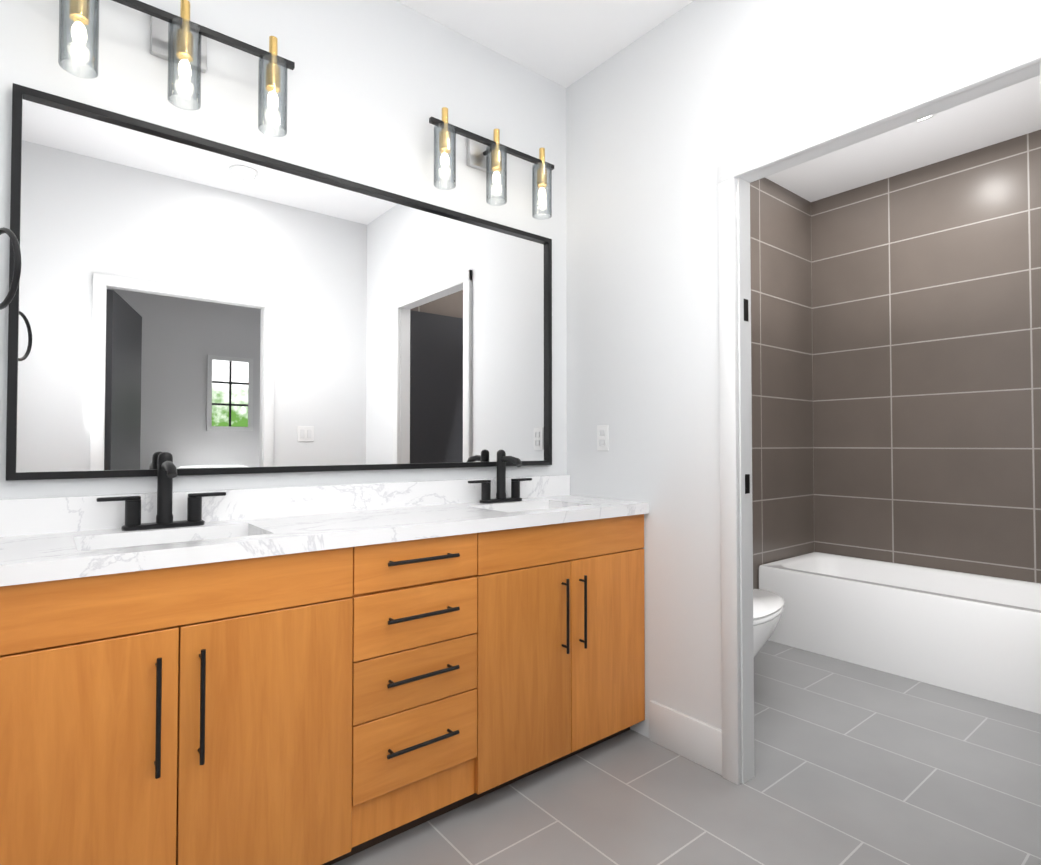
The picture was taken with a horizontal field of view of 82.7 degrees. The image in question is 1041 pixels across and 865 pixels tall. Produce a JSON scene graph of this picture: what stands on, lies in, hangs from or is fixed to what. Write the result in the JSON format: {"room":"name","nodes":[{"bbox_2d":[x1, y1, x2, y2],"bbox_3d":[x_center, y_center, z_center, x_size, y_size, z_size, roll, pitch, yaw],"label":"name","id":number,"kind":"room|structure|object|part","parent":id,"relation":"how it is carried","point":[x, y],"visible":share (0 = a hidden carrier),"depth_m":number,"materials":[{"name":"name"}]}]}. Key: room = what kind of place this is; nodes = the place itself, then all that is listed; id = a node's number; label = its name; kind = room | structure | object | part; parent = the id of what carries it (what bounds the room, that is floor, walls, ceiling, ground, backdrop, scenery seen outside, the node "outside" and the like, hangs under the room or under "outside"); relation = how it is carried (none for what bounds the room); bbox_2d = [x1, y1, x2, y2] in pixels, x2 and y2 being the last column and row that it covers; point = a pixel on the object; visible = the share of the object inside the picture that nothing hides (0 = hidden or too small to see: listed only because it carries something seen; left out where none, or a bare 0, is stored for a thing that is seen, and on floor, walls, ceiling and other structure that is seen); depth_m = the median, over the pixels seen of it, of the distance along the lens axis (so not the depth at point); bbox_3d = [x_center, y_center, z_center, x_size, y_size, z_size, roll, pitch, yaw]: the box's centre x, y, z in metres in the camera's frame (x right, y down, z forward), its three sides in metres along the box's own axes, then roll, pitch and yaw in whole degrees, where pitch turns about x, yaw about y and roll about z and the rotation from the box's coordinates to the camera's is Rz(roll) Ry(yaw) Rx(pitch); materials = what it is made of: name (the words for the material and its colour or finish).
{"room":"bathroom","nodes":[
{"label":"bathroom","id":0,"kind":"room"},
{"bbox_2d":[0,0,566,499],"bbox_3d":[-0.591,-0.203,2.060,2.127,2.740,0.070,1,-1,-39],"label":"wall","id":1,"kind":"structure","parent":0,"point":[372,86],"depth_m":2.00,"materials":[{"name":"white paint"}]},
{"bbox_2d":[58,0,294,136],"bbox_3d":[-0.944,-1.046,1.653,0.587,0.279,0.144,1,-1,-39],"label":"sconce","id":2,"kind":"object","parent":1,"relation":"attached to","point":[181,40],"visible":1,"depth_m":1.63,"materials":[{"name":"silver metal"}]},
{"bbox_3d":[-1.106,-1.014,1.482,0.080,0.208,0.080,1,-1,-39],"label":"lamp shade","id":3,"kind":"part","parent":2,"relation":"part of","materials":[{"name":"clear glass"}]},
{"bbox_3d":[-1.106,-0.999,1.482,0.032,0.055,0.032,1,-1,-39],"label":"bulb","id":4,"kind":"part","parent":2,"relation":"part of","materials":[{"name":"white glass"}]},
{"bbox_3d":[-0.924,-0.996,1.627,0.032,0.055,0.032,1,-1,-39],"label":"bulb","id":5,"kind":"part","parent":2,"relation":"part of","materials":[{"name":"white glass"}]},
{"bbox_3d":[-0.924,-1.142,1.630,0.024,0.088,0.024,1,-1,-39],"label":"stem","id":6,"kind":"part","parent":2,"relation":"part of","materials":[{"name":"gold metal"}]},
{"bbox_3d":[-0.924,-1.011,1.627,0.080,0.208,0.080,1,-1,-39],"label":"lamp shade","id":7,"kind":"part","parent":2,"relation":"part of","materials":[{"name":"clear glass"}]},
{"bbox_3d":[-0.742,-0.993,1.772,0.032,0.055,0.032,1,-1,-39],"label":"bulb","id":8,"kind":"part","parent":2,"relation":"part of","materials":[{"name":"white glass"}]},
{"bbox_3d":[-0.742,-1.008,1.773,0.080,0.208,0.080,1,-1,-39],"label":"lamp shade","id":9,"kind":"part","parent":2,"relation":"part of","materials":[{"name":"clear glass"}]},
{"bbox_3d":[-0.742,-1.139,1.776,0.024,0.088,0.024,1,-1,-39],"label":"stem","id":10,"kind":"part","parent":2,"relation":"part of","materials":[{"name":"gold metal"}]},
{"bbox_2d":[6,83,551,480],"bbox_3d":[-0.567,-0.361,2.015,1.778,0.979,0.029,1,-1,-39],"label":"mirror","id":11,"kind":"object","parent":1,"relation":"attached to","point":[193,304],"visible":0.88,"depth_m":1.80,"materials":[{"name":"silver glass"}]},
{"bbox_3d":[-1.254,-0.372,1.465,0.019,0.942,0.029,1,-1,-39],"label":"frame","id":12,"kind":"part","parent":11,"relation":"part of","materials":[{"name":"black metal"}]},
{"bbox_3d":[-0.567,-0.841,2.025,1.778,0.019,0.029,1,-1,-39],"label":"frame","id":13,"kind":"part","parent":11,"relation":"part of","materials":[{"name":"black metal"}]},
{"bbox_3d":[0.120,-0.350,2.564,0.019,0.942,0.029,1,-1,-39],"label":"frame","id":14,"kind":"part","parent":11,"relation":"part of","materials":[{"name":"black metal"}]},
{"bbox_2d":[0,475,569,537],"bbox_3d":[-0.561,0.221,2.013,1.983,0.090,0.018,1,-1,-39],"label":"backsplash","id":15,"kind":"structure","parent":1,"relation":"attached to","point":[26,515],"depth_m":1.83,"materials":[{"name":"white stone"}]},
{"bbox_2d":[429,107,553,219],"bbox_3d":[-0.113,-1.033,2.318,0.586,0.279,0.144,1,-1,-39],"label":"sconce","id":16,"kind":"object","parent":1,"relation":"attached to","point":[484,154],"visible":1,"depth_m":2.29,"materials":[{"name":"clear glass"}]},
{"bbox_3d":[-0.275,-0.985,2.146,0.032,0.055,0.032,1,-1,-39],"label":"bulb","id":17,"kind":"part","parent":16,"relation":"part of","materials":[{"name":"white glass"}]},
{"bbox_3d":[-0.275,-1.132,2.149,0.024,0.088,0.024,1,-1,-39],"label":"stem","id":18,"kind":"part","parent":16,"relation":"part of","materials":[{"name":"gold metal"}]},
{"bbox_3d":[-0.275,-1.000,2.147,0.080,0.208,0.080,1,-1,-39],"label":"lamp shade","id":19,"kind":"part","parent":16,"relation":"part of","materials":[{"name":"clear glass"}]},
{"bbox_3d":[-0.093,-1.129,2.295,0.024,0.088,0.024,1,-1,-39],"label":"stem","id":20,"kind":"part","parent":16,"relation":"part of","materials":[{"name":"gold metal"}]},
{"bbox_3d":[-0.093,-0.998,2.292,0.080,0.208,0.080,1,-1,-39],"label":"lamp shade","id":21,"kind":"part","parent":16,"relation":"part of","materials":[{"name":"clear glass"}]},
{"bbox_3d":[-0.093,-0.982,2.292,0.032,0.055,0.032,1,-1,-39],"label":"bulb","id":22,"kind":"part","parent":16,"relation":"part of","materials":[{"name":"white glass"}]},
{"bbox_3d":[0.089,-1.126,2.440,0.024,0.088,0.024,1,-1,-39],"label":"stem","id":23,"kind":"part","parent":16,"relation":"part of","materials":[{"name":"gold metal"}]},
{"bbox_3d":[0.089,-0.995,2.438,0.080,0.208,0.080,1,-1,-39],"label":"lamp shade","id":24,"kind":"part","parent":16,"relation":"part of","materials":[{"name":"clear glass"}]},
{"bbox_3d":[0.089,-0.979,2.437,0.032,0.055,0.032,1,-1,-39],"label":"bulb","id":25,"kind":"part","parent":16,"relation":"part of","materials":[{"name":"white glass"}]},
{"bbox_2d":[332,640,1040,864],"bbox_3d":[0.510,1.204,1.575,5.493,0.093,2.390,1,-1,-39],"label":"floor","id":26,"kind":"structure","parent":0,"point":[855,764],"depth_m":1.90,"materials":[{"name":"tile"}]},
{"bbox_2d":[0,510,648,864],"bbox_3d":[-0.419,0.732,1.826,1.981,0.859,0.472,1,-1,-39],"label":"bathroom vanity","id":27,"kind":"object","parent":26,"relation":"on","point":[300,676],"depth_m":1.47,"materials":[{"name":"brown wood"}]},
{"bbox_3d":[-0.914,0.757,1.181,0.398,0.657,0.019,1,-1,-39],"label":"door","id":28,"kind":"part","parent":27,"relation":"part of","materials":[{"name":"brown wood"}]},
{"bbox_3d":[-0.602,0.762,1.431,0.398,0.657,0.019,1,-1,-39],"label":"door","id":29,"kind":"part","parent":27,"relation":"part of","materials":[{"name":"brown wood"}]},
{"bbox_2d":[0,494,648,577],"bbox_3d":[-0.423,0.283,1.839,1.983,0.040,0.462,1,-1,-39],"label":"countertop","id":30,"kind":"structure","parent":27,"relation":"on","point":[21,555],"depth_m":1.57,"materials":[{"name":"white stone"}]},
{"bbox_2d":[96,452,227,529],"bbox_3d":[-0.940,0.155,1.576,0.304,0.205,0.151,1,-1,-39],"label":"faucet","id":31,"kind":"object","parent":30,"relation":"on","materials":[{"name":"black metal"}]},
{"bbox_2d":[80,530,247,549],"bbox_3d":[-0.857,0.362,1.469,0.419,0.157,0.270,1,-1,-39],"label":"sink","id":32,"kind":"object","parent":30,"relation":"in","point":[241,531],"depth_m":1.56,"materials":[{"name":"white ceramic"}]},
{"bbox_2d":[468,450,531,501],"bbox_3d":[-0.045,0.169,2.291,0.303,0.205,0.151,1,-1,-39],"label":"faucet","id":33,"kind":"object","parent":30,"relation":"on","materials":[{"name":"black metal"}]},
{"bbox_2d":[520,506,547,509],"bbox_3d":[0.037,0.376,2.184,0.419,0.157,0.270,1,-1,-39],"label":"sink","id":34,"kind":"object","parent":30,"relation":"in","point":[521,507],"depth_m":2.35,"materials":[{"name":"white ceramic"}]},
{"bbox_3d":[-0.290,0.522,1.685,0.392,0.168,0.019,1,-1,-39],"label":"drawer","id":35,"kind":"part","parent":27,"relation":"part of","materials":[{"name":"brown wood"}]},
{"bbox_3d":[-0.290,0.691,1.682,0.392,0.162,0.019,1,-1,-39],"label":"drawer","id":36,"kind":"part","parent":27,"relation":"part of","materials":[{"name":"brown wood"}]},
{"bbox_3d":[-0.290,0.879,1.678,0.392,0.205,0.019,1,-1,-39],"label":"drawer","id":37,"kind":"part","parent":27,"relation":"part of","materials":[{"name":"brown wood"}]},
{"bbox_3d":[-0.290,0.367,1.688,0.392,0.129,0.019,1,-1,-39],"label":"drawer","id":38,"kind":"part","parent":27,"relation":"part of","materials":[{"name":"brown wood"}]},
{"bbox_3d":[0.017,0.772,1.926,0.388,0.657,0.019,1,-1,-39],"label":"door","id":39,"kind":"part","parent":27,"relation":"part of","materials":[{"name":"brown wood"}]},
{"bbox_3d":[0.323,0.777,2.170,0.388,0.657,0.019,1,-1,-39],"label":"door","id":40,"kind":"part","parent":27,"relation":"part of","materials":[{"name":"brown wood"}]},
{"bbox_2d":[753,589,783,656],"bbox_3d":[0.873,0.779,2.542,0.778,0.795,0.455,1,-1,-39],"label":"toilet","id":41,"kind":"object","parent":26,"relation":"on","point":[768,607],"visible":0.19,"depth_m":2.48,"materials":[{"name":"white ceramic"}]},
{"bbox_3d":[0.923,0.979,2.588,0.620,0.397,0.370,1,-1,-39],"label":"bowl","id":42,"kind":"part","parent":41,"relation":"part of","materials":[{"name":"white ceramic"}]},
{"bbox_3d":[0.944,0.770,2.609,0.583,0.018,0.380,1,-1,-39],"label":"seat","id":43,"kind":"part","parent":41,"relation":"part of","materials":[{"name":"white plastic"}]},
{"bbox_2d":[759,552,1040,713],"bbox_3d":[2.170,0.977,3.037,0.706,0.419,1.626,1,-1,-39],"label":"bathtub","id":44,"kind":"object","parent":26,"relation":"on","point":[976,635],"visible":0.9,"depth_m":2.93,"materials":[{"name":"white ceramic"}]},
{"bbox_2d":[396,0,1040,201],"bbox_3d":[1.567,-1.655,0.312,5.493,0.093,5.772,1,-1,-39],"label":"ceiling","id":45,"kind":"structure","parent":0,"point":[565,43],"depth_m":2.55,"materials":[{"name":"white paint"}]},
{"bbox_2d":[912,113,937,122],"bbox_3d":[1.952,-1.553,2.884,0.158,0.007,0.158,1,-1,-39],"label":"recessed light","id":46,"kind":"object","parent":45,"relation":"in","point":[926,118],"visible":0.1,"depth_m":2.92,"materials":[{"name":"white paint"}]},
{"bbox_2d":[750,177,813,588],"bbox_3d":[1.105,-0.177,3.356,2.141,2.740,0.163,1,-1,-39],"label":"wall","id":47,"kind":"structure","parent":0,"point":[782,387],"depth_m":3.66,"materials":[{"name":"tile"}]},
{"bbox_2d":[566,0,1040,737],"bbox_3d":[0.748,-0.204,2.034,0.070,2.740,1.643,1,-1,-39],"label":"wall","id":48,"kind":"structure","parent":0,"point":[650,131],"depth_m":2.17,"materials":[{"name":"white paint"}]},
{"bbox_2d":[597,425,608,450],"bbox_3d":[0.343,0.023,2.471,0.009,0.106,0.065,1,-1,-39],"label":"electrical outlet plate","id":49,"kind":"object","parent":48,"relation":"attached to","point":[602,437],"visible":1,"depth_m":2.47,"materials":[{"name":"white plastic"}]},
{"bbox_2d":[599,430,604,436],"bbox_3d":[0.342,0.004,2.471,0.006,0.026,0.030,1,-1,-39],"label":"socket","id":50,"kind":"object","parent":49,"relation":"attached to","point":[601,432],"depth_m":2.47,"materials":[{"name":"white paint"}]},
{"bbox_2d":[599,440,604,445],"bbox_3d":[0.342,0.043,2.470,0.006,0.026,0.030,1,-1,-39],"label":"socket","id":51,"kind":"object","parent":49,"relation":"attached to","point":[601,442],"depth_m":2.47,"materials":[{"name":"white paint"}]},
{"bbox_2d":[649,700,721,775],"bbox_3d":[0.594,1.094,2.132,0.015,0.149,0.316,1,-1,-39],"label":"baseboard","id":52,"kind":"structure","parent":48,"relation":"attached to","point":[699,742],"depth_m":2.12,"materials":[{"name":"white paint"}]},
{"bbox_2d":[718,32,1040,784],"bbox_3d":[1.000,0.117,1.693,0.094,2.085,0.909,1,-1,-39],"label":"door frame","id":53,"kind":"structure","parent":48,"relation":"attached to","point":[730,499],"depth_m":1.98,"materials":[{"name":"white paint"}]},
{"bbox_2d":[744,299,747,320],"bbox_3d":[0.769,-0.417,2.016,0.026,0.074,0.002,1,-1,-39],"label":"plate","id":54,"kind":"object","parent":53,"relation":"attached to","point":[745,309],"visible":1,"depth_m":2.01,"materials":[{"name":"black metal"}]},
{"bbox_3d":[0.769,0.174,2.004,0.026,0.065,0.002,1,-1,-39],"label":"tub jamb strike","id":55,"kind":"part","parent":53,"relation":"part of","materials":[{"name":"black metal"}]},
{"bbox_2d":[811,130,1040,582],"bbox_3d":[2.495,-0.179,3.276,0.070,2.740,1.699,1,-1,-39],"label":"wall","id":56,"kind":"structure","parent":0,"point":[926,318],"depth_m":3.38,"materials":[{"name":"tile"}]},
{"bbox_3d":[-0.673,-0.234,0.516,0.070,2.740,2.239,1,-1,-39],"label":"wall","id":57,"kind":"structure","parent":0,"visible":0},
{"bbox_2d":[0,227,21,309],"bbox_3d":[-1.009,-0.318,1.098,0.129,0.172,0.145,1,-1,-39],"label":"towel ring","id":58,"kind":"object","parent":57,"relation":"attached to","point":[6,302],"visible":1,"depth_m":1.09,"materials":[{"name":"black metal"}]}
]}

